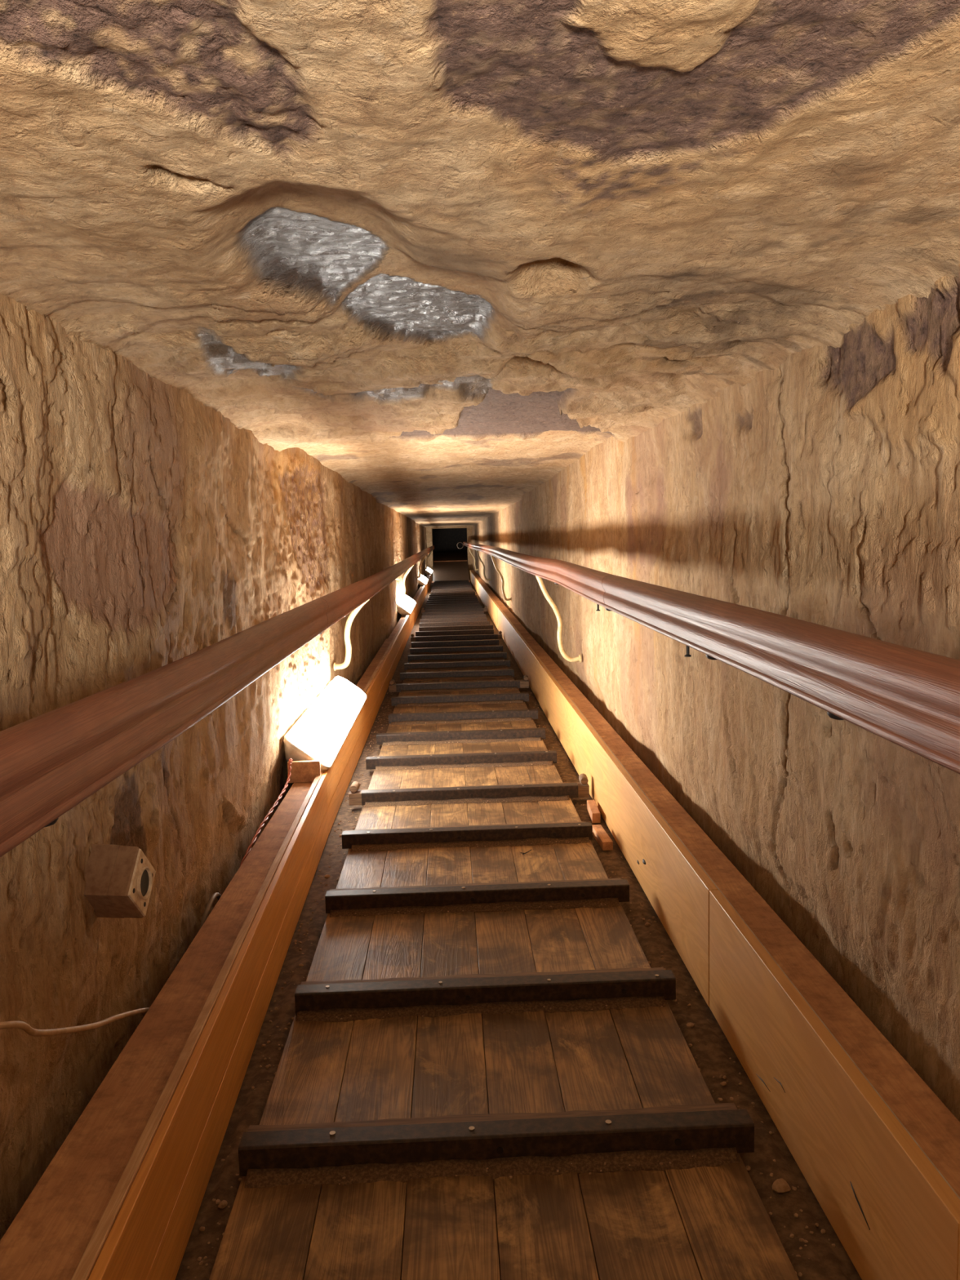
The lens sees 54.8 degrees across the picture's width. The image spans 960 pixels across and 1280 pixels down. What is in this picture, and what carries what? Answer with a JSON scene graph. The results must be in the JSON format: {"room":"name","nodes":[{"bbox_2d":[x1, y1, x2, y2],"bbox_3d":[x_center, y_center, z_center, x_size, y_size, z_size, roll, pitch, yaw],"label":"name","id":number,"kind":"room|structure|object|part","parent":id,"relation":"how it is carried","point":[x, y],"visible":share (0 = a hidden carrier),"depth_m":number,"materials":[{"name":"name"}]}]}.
{"room":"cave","nodes":[
{"label":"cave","id":0,"kind":"room"},
{"bbox_2d":[0,293,427,1240],"bbox_3d":[-0.962,-0.961,11.839,0.081,1.390,30.200,-2,6,-2],"label":"wall","id":1,"kind":"structure","parent":0,"point":[143,531],"depth_m":1.61,"materials":[{"name":"stone"}]},
{"bbox_2d":[0,1007,149,1036],"bbox_3d":[-0.555,0.553,1.072,0.014,0.508,1.452,-2,6,-2],"label":"cable","id":2,"kind":"object","parent":1,"relation":"attached to","point":[23,1025],"visible":0.73,"depth_m":1.24,"materials":[{"name":"plastic"}]},
{"bbox_2d":[84,844,155,918],"bbox_3d":[-0.555,0.372,1.427,0.088,0.117,0.104,-1,6,5],"label":"junction box","id":3,"kind":"object","parent":1,"relation":"attached to","point":[119,879],"visible":1,"depth_m":1.40,"materials":[{"name":"plastic"}]},
{"bbox_3d":[-0.518,0.372,1.420,0.003,0.108,0.091,-1,6,5],"label":"plate","id":4,"kind":"part","parent":3,"relation":"part of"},
{"bbox_2d":[199,892,221,929],"bbox_3d":[-0.577,0.612,1.987,0.014,0.116,0.268,-2,6,-2],"label":"cable loop","id":5,"kind":"object","parent":1,"relation":"attached to","point":[215,895],"visible":0.48,"depth_m":1.96,"materials":[{"name":"brown"}]},
{"bbox_2d":[0,573,431,1279],"bbox_3d":[-0.790,-0.320,11.083,0.169,0.208,23.050,-2,6,-2],"label":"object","id":6,"kind":"structure","parent":1,"relation":"attached to","point":[121,1197],"depth_m":1.38,"materials":[{"name":"brown wood"}]},
{"bbox_2d":[287,760,320,782],"bbox_3d":[-0.567,0.425,2.989,0.104,0.068,0.018,-2,6,-2],"label":"block","id":7,"kind":"object","parent":6,"relation":"on","point":[301,771],"visible":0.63,"depth_m":2.98,"materials":[{"name":"brown wood"}]},
{"bbox_2d":[239,758,293,867],"bbox_3d":[-0.597,0.506,2.587,0.014,0.165,0.879,-2,6,-1],"label":"wire","id":8,"kind":"object","parent":7,"relation":"attached to","point":[265,819],"visible":0.78,"depth_m":2.63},
{"bbox_2d":[283,675,366,770],"bbox_3d":[-0.582,0.303,3.645,0.163,0.156,1.284,-2,6,-2],"label":"lamp","id":9,"kind":"object","parent":6,"relation":"on","point":[322,731],"visible":0.94,"depth_m":3.30,"materials":[{"name":"white plastic"}]},
{"bbox_2d":[396,595,416,616],"bbox_3d":[-0.803,-0.386,10.134,0.163,0.156,1.284,-2,6,-2],"label":"lamp","id":10,"kind":"object","parent":6,"relation":"on","point":[405,606],"visible":0.87,"depth_m":9.53,"materials":[{"name":"white plastic"}]},
{"bbox_3d":[-0.808,-0.385,10.134,0.184,0.010,1.284,35,4,-5],"label":"gasket frame","id":11,"kind":"part","parent":10,"relation":"part of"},
{"bbox_2d":[417,574,428,586],"bbox_3d":[-1.023,-1.073,16.594,0.163,0.156,1.284,-2,6,-2],"label":"lamp","id":12,"kind":"object","parent":6,"relation":"on","point":[423,580],"visible":0.81,"depth_m":15.98,"materials":[{"name":"white plastic"}]},
{"bbox_2d":[425,567,432,575],"bbox_3d":[-1.201,-1.627,21.812,0.163,0.156,1.284,-2,6,-2],"label":"lamp","id":13,"kind":"object","parent":6,"relation":"on","point":[428,571],"visible":0.8,"depth_m":21.19,"materials":[{"name":"white plastic"}]},
{"bbox_2d":[0,545,434,857],"bbox_3d":[-0.828,-0.833,11.178,0.223,0.522,23.350,-2,6,-2],"label":"handrail","id":14,"kind":"object","parent":1,"relation":"attached to","point":[51,762],"visible":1,"depth_m":1.08,"materials":[{"name":"brown wood"}]},
{"bbox_3d":[-0.426,0.090,1.172,0.052,0.101,3.240,-2,6,-2],"label":"rail","id":15,"kind":"part","parent":14,"relation":"part of","materials":[{"name":"brown wood"}]},
{"bbox_3d":[-0.533,-0.242,4.331,0.052,0.098,3.105,-2,6,-2],"label":"rail","id":16,"kind":"part","parent":14,"relation":"part of","materials":[{"name":"brown wood"}]},
{"bbox_3d":[-0.664,-0.660,8.161,0.052,0.112,4.595,-2,6,-2],"label":"rail","id":17,"kind":"part","parent":14,"relation":"part of","materials":[{"name":"brown wood"}]},
{"bbox_3d":[-0.816,-1.160,12.681,0.057,0.114,4.495,-2,6,-2],"label":"rail","id":18,"kind":"part","parent":14,"relation":"part of","materials":[{"name":"brown wood"}]},
{"bbox_3d":[-1.017,-1.845,18.839,0.052,0.133,7.895,-2,6,-2],"label":"rail","id":19,"kind":"part","parent":14,"relation":"part of","materials":[{"name":"brown wood"}]},
{"bbox_2d":[431,528,467,560],"bbox_3d":[-0.885,-2.610,26.925,1.550,1.600,0.170,-2,6,-2],"label":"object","id":20,"kind":"structure","parent":0,"point":[445,539],"depth_m":26.81,"materials":[{"name":"black"}]},
{"bbox_2d":[0,0,959,527],"bbox_3d":[-0.382,-1.599,11.791,1.380,0.153,30.200,-2,6,-2],"label":"ceiling","id":21,"kind":"structure","parent":0,"point":[440,254],"depth_m":0.95,"materials":[{"name":"stone"}]},
{"bbox_2d":[175,579,862,1279],"bbox_3d":[-0.348,-0.311,11.929,1.380,0.020,30.200,-2,6,-2],"label":"floor","id":22,"kind":"structure","parent":0,"point":[818,1260],"depth_m":1.71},
{"bbox_2d":[217,1200,227,1208],"bbox_3d":[-0.373,0.818,1.342,0.013,0.010,0.011,-2,6,-2],"label":"pebble","id":23,"kind":"object","parent":22,"relation":"on","point":[224,1203],"visible":1,"depth_m":1.34,"materials":[{"name":"stone"}]},
{"bbox_2d":[431,550,470,583],"bbox_3d":[-0.749,-1.884,23.400,0.890,0.700,4.240,-2,6,-2],"label":"landing","id":24,"kind":"object","parent":22,"relation":"on","point":[447,565],"visible":0.91,"depth_m":22.76,"materials":[{"name":"brown wood"}]},
{"bbox_2d":[208,580,799,1279],"bbox_3d":[-0.290,-0.209,10.483,0.878,0.099,21.798,-2,6,-2],"label":"walkway","id":25,"kind":"object","parent":22,"relation":"on","point":[406,1089],"visible":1,"depth_m":1.63,"materials":[{"name":"brown wood"}]},
{"bbox_2d":[244,649,740,1188],"bbox_3d":[-0.082,0.466,4.293,0.734,0.017,6.927,-2,6,-2],"label":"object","id":26,"kind":"object","parent":25,"relation":"on","point":[644,1160],"visible":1,"depth_m":1.83,"materials":[{"name":"black wood"}]},
{"bbox_2d":[186,676,835,1279],"bbox_3d":[-0.063,0.543,3.726,0.914,0.033,5.504,-2,6,-2],"label":"gravel","id":27,"kind":"object","parent":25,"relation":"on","point":[202,1228],"visible":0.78,"depth_m":1.70,"materials":[{"name":"stone"}]},
{"bbox_2d":[586,800,600,822],"bbox_3d":[0.388,0.585,3.164,0.028,0.034,0.160,-1,6,0],"label":"wood block","id":28,"kind":"object","parent":22,"relation":"on","point":[593,811],"visible":1,"depth_m":3.12,"materials":[{"name":"brown wood"}]},
{"bbox_2d":[591,824,613,850],"bbox_3d":[0.381,0.617,2.896,0.032,0.028,0.170,-2,6,-5],"label":"wood block","id":29,"kind":"object","parent":22,"relation":"on","point":[601,836],"visible":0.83,"depth_m":2.86,"materials":[{"name":"brown wood"}]},
{"bbox_2d":[685,1022,694,1027],"bbox_3d":[0.407,0.748,1.794,0.018,0.013,0.013,-2,6,-2],"label":"pebble","id":30,"kind":"object","parent":22,"relation":"on","point":[690,1024],"visible":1,"depth_m":1.79,"materials":[{"name":"stone"}]},
{"bbox_2d":[720,1081,726,1086],"bbox_3d":[0.422,0.769,1.605,0.012,0.008,0.010,-2,6,-2],"label":"pebble","id":31,"kind":"object","parent":22,"relation":"on","point":[723,1083],"visible":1,"depth_m":1.60,"materials":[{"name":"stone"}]},
{"bbox_2d":[772,1177,791,1193],"bbox_3d":[0.436,0.793,1.343,0.027,0.019,0.024,-2,6,-2],"label":"pebble","id":32,"kind":"object","parent":22,"relation":"on","point":[780,1185],"visible":1,"depth_m":1.34,"materials":[{"name":"stone"}]},
{"bbox_2d":[471,263,959,1121],"bbox_3d":[0.220,-0.997,11.876,0.089,1.390,30.200,-2,6,-2],"label":"wall","id":33,"kind":"structure","parent":0,"point":[823,488],"depth_m":1.61,"materials":[{"name":"stone"}]},
{"bbox_2d":[426,525,473,581],"bbox_3d":[-0.750,-2.197,23.135,1.260,1.420,0.500,-2,6,-2],"label":"door frame","id":34,"kind":"structure","parent":33,"relation":"attached to","point":[428,530],"depth_m":22.87,"materials":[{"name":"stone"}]},
{"bbox_2d":[462,542,959,773],"bbox_3d":[0.127,-0.898,11.204,0.279,0.587,23.350,-2,6,-2],"label":"handrail","id":35,"kind":"object","parent":33,"relation":"attached to","point":[908,698],"visible":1,"depth_m":1.05,"materials":[{"name":"brown wood"}]},
{"bbox_3d":[-0.225,-1.890,18.358,0.048,0.121,8.895,-2,6,-2],"label":"rail","id":36,"kind":"part","parent":35,"relation":"part of","materials":[{"name":"brown wood"}]},
{"bbox_3d":[0.026,-1.146,11.554,0.054,0.094,4.795,-2,6,-2],"label":"rail","id":37,"kind":"part","parent":35,"relation":"part of","materials":[{"name":"brown wood"}]},
{"bbox_3d":[0.189,-0.631,6.885,0.048,0.116,4.595,-2,6,-2],"label":"rail","id":38,"kind":"part","parent":35,"relation":"part of","materials":[{"name":"brown wood"}]},
{"bbox_3d":[0.304,-0.252,3.508,0.048,0.102,2.195,-2,6,-2],"label":"rail","id":39,"kind":"part","parent":35,"relation":"part of","materials":[{"name":"brown wood"}]},
{"bbox_3d":[0.391,0.031,0.998,0.048,0.102,2.850,-2,6,-2],"label":"rail","id":40,"kind":"part","parent":35,"relation":"part of","materials":[{"name":"brown wood"}]},
{"bbox_2d":[469,569,959,1279],"bbox_3d":[0.185,-0.367,11.110,0.100,0.246,23.049,-2,6,-2],"label":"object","id":41,"kind":"structure","parent":33,"relation":"attached to","point":[878,1151],"depth_m":1.44,"materials":[{"name":"brown wood"}]},
{"bbox_3d":[-0.176,-1.389,20.725,0.020,0.245,3.697,-2,6,-2],"label":"panel","id":42,"kind":"part","parent":41,"relation":"part of","materials":[{"name":"brown wood"}]},
{"bbox_3d":[-0.039,-0.966,16.750,0.020,0.245,4.297,-2,6,-2],"label":"panel","id":43,"kind":"part","parent":41,"relation":"part of","materials":[{"name":"brown wood"}]},
{"bbox_3d":[0.113,-0.486,12.228,0.020,0.245,4.797,-2,6,-2],"label":"panel","id":44,"kind":"part","parent":41,"relation":"part of","materials":[{"name":"brown wood"}]},
{"bbox_3d":[0.274,0.008,7.577,0.020,0.245,4.557,-2,6,-2],"label":"panel","id":45,"kind":"part","parent":41,"relation":"part of","materials":[{"name":"brown wood"}]},
{"bbox_3d":[0.408,0.433,3.580,0.020,0.245,3.480,-2,6,-2],"label":"panel","id":46,"kind":"part","parent":41,"relation":"part of","materials":[{"name":"brown wood"}]},
{"bbox_3d":[0.483,0.665,1.400,0.020,0.245,0.902,-2,6,-2],"label":"panel","id":47,"kind":"part","parent":41,"relation":"part of","materials":[{"name":"brown wood"}]},
{"bbox_3d":[0.519,0.781,0.303,0.020,0.245,1.299,-2,6,-2],"label":"panel","id":48,"kind":"part","parent":41,"relation":"part of","materials":[{"name":"brown wood"}]}
]}

